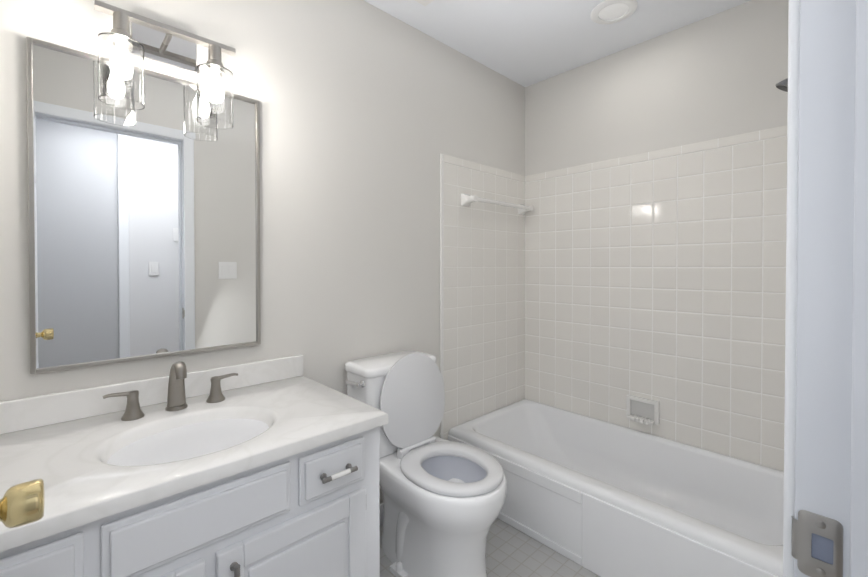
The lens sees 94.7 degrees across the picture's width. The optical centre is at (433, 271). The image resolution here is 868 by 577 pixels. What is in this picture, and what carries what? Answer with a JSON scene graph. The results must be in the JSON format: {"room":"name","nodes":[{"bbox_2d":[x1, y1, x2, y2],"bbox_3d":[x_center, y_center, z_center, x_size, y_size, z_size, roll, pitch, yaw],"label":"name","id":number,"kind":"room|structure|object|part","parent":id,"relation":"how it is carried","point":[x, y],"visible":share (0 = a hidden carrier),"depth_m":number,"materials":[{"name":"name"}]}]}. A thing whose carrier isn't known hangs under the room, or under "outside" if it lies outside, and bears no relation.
{"room":"bathroom","nodes":[
{"label":"bathroom","id":0,"kind":"room"},
{"bbox_2d":[0,479,44,527],"bbox_3d":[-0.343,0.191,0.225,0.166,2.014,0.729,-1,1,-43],"label":"door knob","id":1,"kind":"object","parent":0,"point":[21,504],"depth_m":0.47,"materials":[{"name":"gold metal"}]},
{"bbox_2d":[0,0,524,503],"bbox_3d":[-0.362,-0.014,1.851,2.790,2.410,0.120,-1,1,-43],"label":"wall","id":2,"kind":"structure","parent":0,"point":[368,114],"depth_m":1.67,"materials":[{"name":"white paint"}]},
{"bbox_2d":[26,37,260,373],"bbox_3d":[-0.866,-0.177,1.276,0.601,0.897,0.020,-1,1,-43],"label":"mirror","id":3,"kind":"object","parent":2,"relation":"attached to","point":[144,233],"visible":0.96,"depth_m":1.23,"materials":[{"name":"silver metal"}]},
{"bbox_2d":[0,355,302,433],"bbox_3d":[-0.870,0.377,1.279,0.944,0.083,0.020,-1,1,-43],"label":"backsplash","id":4,"kind":"structure","parent":2,"relation":"attached to","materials":[{"name":"stone"}]},
{"bbox_2d":[94,0,235,128],"bbox_3d":[-0.812,-0.634,1.231,0.356,0.310,0.152,-1,1,-43],"label":"sconce","id":5,"kind":"object","parent":2,"relation":"attached to","point":[123,53],"visible":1,"depth_m":1.23,"materials":[{"name":"clear glass"}]},
{"bbox_3d":[-0.883,-0.561,1.132,0.105,0.168,0.105,-1,1,-43],"label":"lamp shade","id":6,"kind":"part","parent":5,"relation":"part of","materials":[{"name":"clear glass"}]},
{"bbox_3d":[-0.709,-0.563,1.296,0.105,0.168,0.105,-1,1,-43],"label":"lamp shade","id":7,"kind":"part","parent":5,"relation":"part of","materials":[{"name":"clear glass"}]},
{"bbox_2d":[380,503,383,525],"bbox_3d":[-0.247,1.141,1.880,0.770,0.100,0.013,-1,1,-43],"label":"baseboard","id":8,"kind":"structure","parent":2,"relation":"attached to","point":[381,513],"depth_m":1.86,"materials":[{"name":"white paint"}]},
{"bbox_2d":[440,153,442,438],"bbox_3d":[0.548,0.285,1.605,0.021,1.818,1.490,-1,1,-43],"label":"tile trim","id":9,"kind":"structure","parent":2,"relation":"attached to","point":[441,273],"depth_m":2.13,"materials":[{"name":"white ceramic"}]},
{"bbox_2d":[443,162,524,439],"bbox_3d":[0.326,0.299,2.414,0.765,1.773,0.008,-1,1,-43],"label":"wall tile","id":10,"kind":"structure","parent":2,"relation":"attached to","point":[483,308],"depth_m":2.37,"materials":[{"name":"beige tile"}]},
{"bbox_2d":[461,193,532,214],"bbox_3d":[0.403,-0.405,2.416,0.611,0.066,0.082,-1,1,-43],"label":"towel rail","id":11,"kind":"object","parent":10,"relation":"attached to","point":[467,200],"visible":1,"depth_m":2.31,"materials":[{"name":"white ceramic"}]},
{"bbox_2d":[443,154,524,182],"bbox_3d":[0.326,-0.610,2.403,0.764,0.045,0.009,-1,1,-43],"label":"cap","id":12,"kind":"object","parent":2,"relation":"attached to","point":[478,167],"visible":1,"depth_m":2.36,"materials":[{"name":"beige tile"}]},
{"bbox_2d":[380,518,599,576],"bbox_3d":[-0.205,1.251,1.005,3.900,0.100,1.748,-1,1,-43],"label":"floor","id":13,"kind":"structure","parent":0,"point":[511,551],"depth_m":1.66,"materials":[{"name":"tile"}]},
{"bbox_2d":[0,355,387,576],"bbox_3d":[-0.670,0.735,1.070,0.944,0.930,0.603,-1,1,-43],"label":"bathroom vanity","id":14,"kind":"object","parent":13,"relation":"on","point":[267,468],"visible":1,"depth_m":1.00,"materials":[{"name":"white paint"}]},
{"bbox_2d":[103,361,237,420],"bbox_3d":[-0.772,0.344,1.208,0.350,0.150,0.108,-1,1,-43],"label":"faucet","id":15,"kind":"object","parent":14,"relation":"on","point":[177,408],"depth_m":1.21,"materials":[{"name":"silver metal"}]},
{"bbox_3d":[-0.475,0.642,0.860,0.708,0.221,0.030,-1,1,-43],"label":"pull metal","id":16,"kind":"part","parent":14,"relation":"part of","materials":[{"name":"grey metal"}]},
{"bbox_3d":[-0.469,0.632,0.854,0.664,0.197,0.014,-1,1,-43],"label":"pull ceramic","id":17,"kind":"part","parent":14,"relation":"part of","materials":[{"name":"white"}]},
{"bbox_2d":[345,350,506,576],"bbox_3d":[-0.028,0.775,1.616,0.431,0.845,0.666,-1,1,-43],"label":"toilet","id":18,"kind":"object","parent":13,"relation":"on","point":[443,501],"visible":0.96,"depth_m":1.59,"materials":[{"name":"white ceramic"}]},
{"bbox_3d":[-0.322,0.453,1.632,0.029,0.031,0.104,-1,1,-43],"label":"lever","id":19,"kind":"part","parent":18,"relation":"part of","materials":[{"name":"silver metal"}]},
{"bbox_3d":[-0.186,0.592,1.780,0.370,0.339,0.190,-1,1,-43],"label":"tank","id":20,"kind":"part","parent":18,"relation":"part of","materials":[{"name":"white ceramic"}]},
{"bbox_3d":[-0.186,0.404,1.778,0.386,0.036,0.206,-1,1,-43],"label":"tank lid","id":21,"kind":"part","parent":18,"relation":"part of","materials":[{"name":"white ceramic"}]},
{"bbox_3d":[-0.084,0.544,1.710,0.354,0.385,0.047,-1,1,-43],"label":"seat lid","id":22,"kind":"part","parent":18,"relation":"part of","materials":[{"name":"white plastic"}]},
{"bbox_3d":[0.008,0.980,1.617,0.380,0.428,0.616,-1,1,-43],"label":"bowl","id":23,"kind":"part","parent":18,"relation":"part of","materials":[{"name":"white ceramic"}]},
{"bbox_3d":[0.072,0.754,1.547,0.356,0.023,0.406,-1,1,-43],"label":"seat","id":24,"kind":"part","parent":18,"relation":"part of","materials":[{"name":"white plastic"}]},
{"bbox_2d":[448,399,783,576],"bbox_3d":[0.843,1.024,1.891,0.734,0.335,1.470,-1,1,-43],"label":"bathtub","id":25,"kind":"object","parent":13,"relation":"on","point":[600,498],"visible":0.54,"depth_m":1.77,"materials":[{"name":"white ceramic"}]},
{"bbox_2d":[364,0,750,86],"bbox_3d":[0.207,-1.254,0.539,3.900,0.100,2.950,-1,1,-43],"label":"ceiling","id":26,"kind":"structure","parent":0,"point":[525,43],"depth_m":2.00,"materials":[{"name":"white paint"}]},
{"bbox_2d":[415,0,433,5],"bbox_3d":[-0.047,-1.208,1.612,0.300,0.016,0.300,-1,1,-43],"label":"fan","id":27,"kind":"object","parent":26,"relation":"attached to","point":[424,2],"visible":1,"depth_m":1.79,"materials":[{"name":"white plastic"}]},
{"bbox_2d":[591,0,637,23],"bbox_3d":[0.838,-1.213,1.868,0.200,0.012,0.200,-1,1,-43],"label":"recessed light","id":28,"kind":"object","parent":26,"relation":"in","point":[609,11],"visible":1,"depth_m":1.86,"materials":[{"name":"white plastic"}]},
{"bbox_2d":[525,0,788,175],"bbox_3d":[1.201,-0.017,2.137,0.120,2.410,1.605,-1,1,-43],"label":"wall","id":29,"kind":"structure","parent":0,"point":[719,75],"depth_m":2.04,"materials":[{"name":"white paint"}]},
{"bbox_2d":[525,136,786,470],"bbox_3d":[1.115,0.162,2.137,0.008,1.493,1.490,-1,1,-43],"label":"wall tile","id":30,"kind":"structure","parent":29,"relation":"attached to","point":[662,281],"depth_m":2.04,"materials":[{"name":"beige tile"}]},
{"bbox_2d":[626,395,659,424],"bbox_3d":[1.093,0.734,2.113,0.066,0.120,0.160,-1,1,-43],"label":"soap dish","id":31,"kind":"object","parent":30,"relation":"attached to","point":[643,410],"visible":1,"depth_m":2.12,"materials":[{"name":"white ceramic"}]},
{"bbox_2d":[525,125,786,182],"bbox_3d":[1.115,-0.607,2.128,0.009,0.045,1.490,-1,1,-43],"label":"cap","id":32,"kind":"object","parent":29,"relation":"attached to","point":[775,132],"visible":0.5,"depth_m":2.03,"materials":[{"name":"beige tile"}]},
{"bbox_2d":[811,533,833,564],"bbox_3d":[0.416,0.296,0.429,0.001,0.028,0.018,-1,1,-43],"label":"hole","id":33,"kind":"object","parent":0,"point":[822,548],"depth_m":0.43,"materials":[{"name":"blue"}]},
{"bbox_3d":[0.696,0.000,0.639,2.670,2.410,0.115,-1,1,-43],"label":"wall","id":34,"kind":"structure","parent":0,"visible":0},
{"bbox_2d":[775,78,787,91],"bbox_3d":[1.306,-0.720,1.406,0.072,0.158,0.162,-1,1,-43],"label":"shower head","id":35,"kind":"object","parent":34,"relation":"attached to","point":[782,85],"visible":0.17,"depth_m":1.43},
{"bbox_2d":[783,0,867,576],"bbox_3d":[0.184,0.165,0.153,0.837,2.092,0.147,-1,1,-43],"label":"door frame","id":36,"kind":"structure","parent":34,"relation":"attached to","point":[831,453],"depth_m":0.42,"materials":[{"name":"white paint"}]},
{"bbox_2d":[792,510,842,576],"bbox_3d":[0.414,0.296,0.433,0.007,0.070,0.040,-1,1,-43],"label":"strike plate","id":37,"kind":"object","parent":36,"relation":"attached to","point":[804,526],"visible":1,"depth_m":0.43,"materials":[{"name":"silver metal"}]},
{"bbox_2d":[816,521,825,576],"bbox_3d":[0.414,0.296,0.428,0.002,0.059,0.008,-1,1,-43],"label":"screws","id":38,"kind":"object","parent":37,"relation":"attached to","point":[820,571],"visible":1,"depth_m":0.43,"materials":[{"name":"silver metal"}]}
]}

